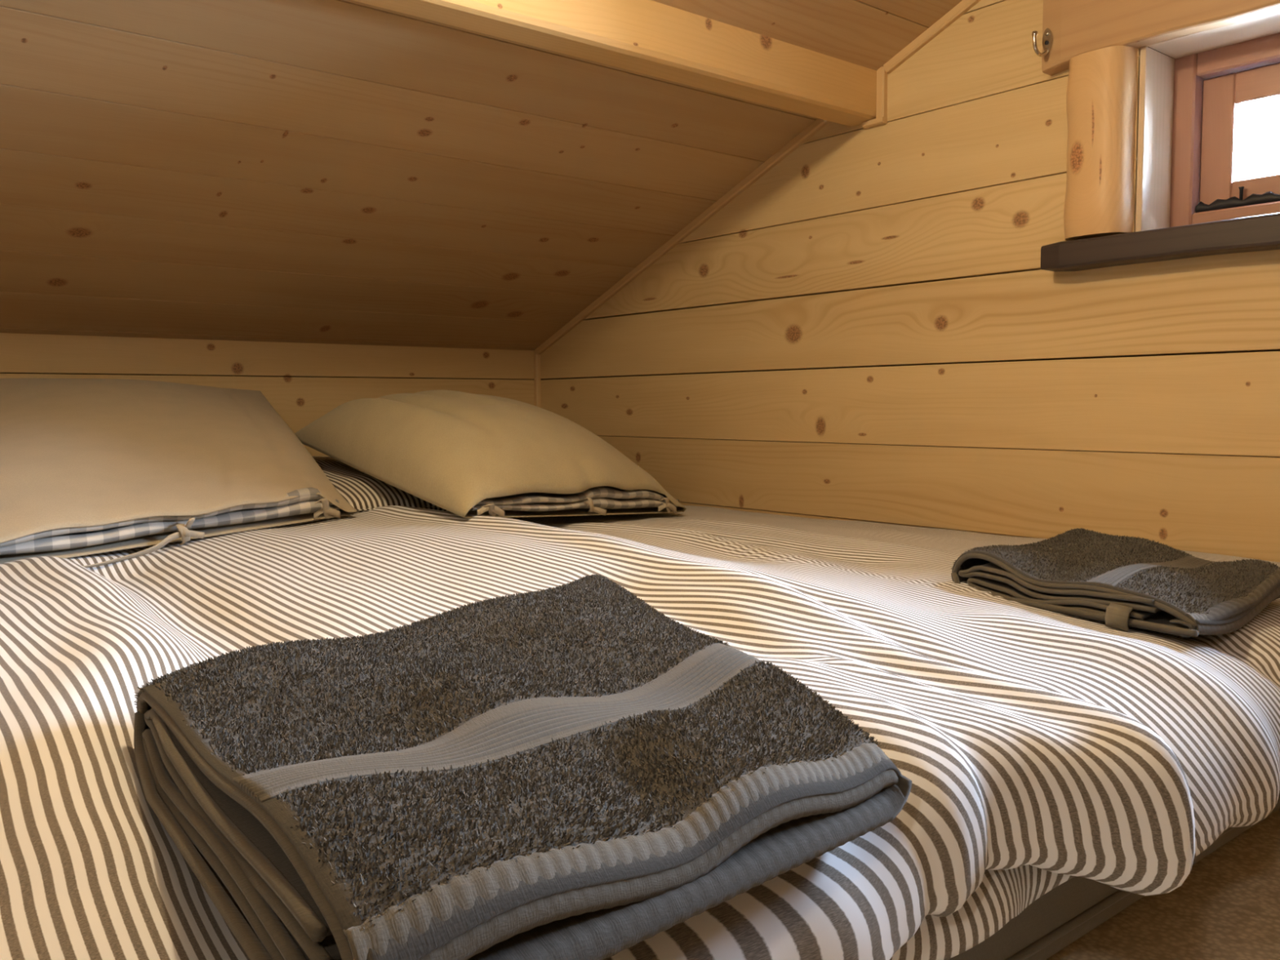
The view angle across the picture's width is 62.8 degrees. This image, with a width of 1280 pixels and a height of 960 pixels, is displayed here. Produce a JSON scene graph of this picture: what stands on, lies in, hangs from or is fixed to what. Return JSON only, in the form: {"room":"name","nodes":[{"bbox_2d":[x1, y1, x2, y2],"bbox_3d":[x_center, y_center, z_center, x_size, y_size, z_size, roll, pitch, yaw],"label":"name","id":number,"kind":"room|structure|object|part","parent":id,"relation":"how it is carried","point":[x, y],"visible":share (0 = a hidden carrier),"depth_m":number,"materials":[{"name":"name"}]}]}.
{"room":"attic bedroom","nodes":[
{"label":"attic bedroom","id":0,"kind":"room"},
{"bbox_2d":[0,333,534,456],"bbox_3d":[-1.599,-0.013,1.802,3.660,0.850,0.120,-4,5,-39],"label":"wall","id":1,"kind":"structure","parent":0,"point":[303,383],"depth_m":2.37,"materials":[{"name":"brown wood"}]},
{"bbox_2d":[0,0,962,350],"bbox_3d":[0.086,-0.709,-0.307,3.660,1.179,5.400,-4,5,-39],"label":"ceiling","id":2,"kind":"structure","parent":0,"point":[317,171],"depth_m":1.79,"materials":[{"name":"brown wood"}]},
{"bbox_2d":[352,0,876,126],"bbox_3d":[-0.898,-0.628,0.851,3.400,0.114,0.068,-4,5,-39],"label":"beam","id":3,"kind":"structure","parent":2,"relation":"attached to","point":[650,37],"depth_m":1.60,"materials":[{"name":"brown wood"}]},
{"bbox_2d":[540,0,1279,562],"bbox_3d":[1.440,-0.438,0.828,0.160,1.800,5.400,-4,5,-39],"label":"wall","id":4,"kind":"structure","parent":0,"point":[873,329],"depth_m":1.81,"materials":[{"name":"brown wood"}]},
{"bbox_2d":[533,351,541,408],"bbox_3d":[-0.272,-0.155,2.800,0.012,0.374,0.013,-4,5,-39],"label":"trim","id":5,"kind":"structure","parent":4,"relation":"attached to","point":[536,357],"depth_m":2.79,"materials":[{"name":"brown wood"}]},
{"bbox_2d":[534,118,830,354],"bbox_3d":[0.058,-0.523,2.368,0.012,0.439,1.054,-4,5,-39],"label":"trim","id":6,"kind":"structure","parent":4,"relation":"attached to","point":[819,123],"depth_m":2.29,"materials":[{"name":"brown wood"}]},
{"bbox_2d":[862,116,887,128],"bbox_3d":[0.426,-0.649,1.908,0.014,0.010,0.046,-4,5,-39],"label":"trim","id":7,"kind":"structure","parent":4,"relation":"attached to","point":[879,121],"depth_m":1.90,"materials":[{"name":"brown wood"}]},
{"bbox_2d":[875,66,887,118],"bbox_3d":[0.436,-0.695,1.893,0.012,0.094,0.015,-4,5,-39],"label":"trim","id":8,"kind":"structure","parent":4,"relation":"attached to","point":[882,75],"depth_m":1.89,"materials":[{"name":"brown wood"}]},
{"bbox_2d":[883,0,981,73],"bbox_3d":[0.906,-0.995,1.297,0.012,0.608,1.471,-4,5,-39],"label":"trim","id":9,"kind":"structure","parent":4,"relation":"attached to","point":[964,6],"depth_m":1.81,"materials":[{"name":"brown wood"}]},
{"bbox_2d":[1040,0,1279,271],"bbox_3d":[1.103,-0.516,1.186,0.198,0.441,1.308,-4,5,-39],"label":"window","id":10,"kind":"structure","parent":4,"relation":"in","point":[1191,202],"depth_m":1.55,"materials":[{"name":"brown wood"}]},
{"bbox_2d":[1031,28,1052,57],"bbox_3d":[0.614,-0.672,1.607,0.038,0.046,0.016,-4,5,-39],"label":"coat hook","id":11,"kind":"object","parent":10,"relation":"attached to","point":[1047,35],"visible":1,"depth_m":1.61,"materials":[{"name":"metal"}]},
{"bbox_3d":[0.628,-0.676,1.618,0.002,0.040,0.016,-4,5,-39],"label":"plate","id":12,"kind":"part","parent":11,"relation":"part of","materials":[{"name":"metal"}]},
{"bbox_3d":[0.686,-0.504,1.580,0.048,0.270,0.102,-4,5,-39],"label":"log casing","id":13,"kind":"part","parent":10,"relation":"part of","materials":[{"name":"beige wood"}]},
{"bbox_3d":[1.135,-0.364,1.270,0.056,0.039,0.878,-4,5,-39],"label":"frame rail","id":14,"kind":"part","parent":10,"relation":"part of","materials":[{"name":"brown wood"}]},
{"bbox_3d":[1.134,-0.607,1.253,0.056,0.044,0.878,-4,5,-39],"label":"frame rail","id":15,"kind":"part","parent":10,"relation":"part of","materials":[{"name":"brown wood"}]},
{"bbox_3d":[1.143,-0.405,1.274,0.028,0.042,0.784,-4,5,-39],"label":"sash rail","id":16,"kind":"part","parent":10,"relation":"part of","materials":[{"name":"brown wood"}]},
{"bbox_3d":[1.142,-0.562,1.263,0.028,0.046,0.784,-4,5,-39],"label":"sash rail","id":17,"kind":"part","parent":10,"relation":"part of","materials":[{"name":"brown wood"}]},
{"bbox_2d":[1046,808,1279,959],"bbox_3d":[0.087,0.498,-0.213,3.660,0.100,5.420,-4,5,-39],"label":"floor","id":18,"kind":"structure","parent":0,"point":[1227,907],"depth_m":0.88,"materials":[{"name":"carpet"}]},
{"bbox_2d":[946,791,1279,959],"bbox_3d":[-0.303,0.231,1.526,1.696,0.183,1.961,-4,5,-39],"label":"frame","id":19,"kind":"object","parent":18,"relation":"on","point":[1074,908],"visible":0.03,"depth_m":0.77,"materials":[{"name":"brown wood"}]},
{"bbox_2d":[312,456,679,512],"bbox_3d":[-0.384,0.010,2.169,0.853,0.118,0.765,-4,5,-39],"label":"striped pillow","id":20,"kind":"object","parent":19,"relation":"on","point":[363,491],"visible":0.18,"depth_m":1.75,"materials":[{"name":"fabric"}]},
{"bbox_2d":[0,505,1279,959],"bbox_3d":[-0.117,0.192,1.211,1.802,0.255,1.497,-4,5,-39],"label":"duvet","id":21,"kind":"object","parent":19,"relation":"on","point":[1039,749],"visible":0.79,"depth_m":0.74,"materials":[{"name":"fabric"}]},
{"bbox_2d":[0,377,357,568],"bbox_3d":[-0.765,-0.050,1.625,0.581,0.234,1.140,-3,5,-31],"label":"pillow","id":22,"kind":"object","parent":21,"relation":"on","point":[88,466],"visible":0.99,"depth_m":1.47,"materials":[{"name":"fabric"}]},
{"bbox_2d":[294,390,686,518],"bbox_3d":[-0.257,-0.058,2.008,0.702,0.231,0.925,-4,5,-39],"label":"pillow","id":23,"kind":"object","parent":21,"relation":"on","point":[462,454],"visible":0.99,"depth_m":1.71,"materials":[{"name":"beige fabric"}]},
{"bbox_2d":[475,486,672,505],"bbox_3d":[-0.091,0.035,1.718,0.042,0.052,0.582,2,5,32],"label":"pillow","id":24,"kind":"object","parent":23,"relation":"on","point":[583,495],"depth_m":1.68,"materials":[{"name":"beige fabric"}]},
{"bbox_2d":[133,573,911,959],"bbox_3d":[-0.090,0.128,0.611,0.374,0.075,0.639,-2,4,-22],"label":"towel","id":25,"kind":"object","parent":21,"relation":"on","point":[576,770],"visible":1,"depth_m":0.45,"materials":[{"name":"grey fabric"}]},
{"bbox_2d":[951,527,1279,637],"bbox_3d":[0.504,0.099,1.100,0.342,0.056,0.291,-4,5,-39],"label":"towel","id":26,"kind":"object","parent":21,"relation":"on","point":[1122,582],"visible":1,"depth_m":1.02,"materials":[{"name":"fabric"}]}
]}

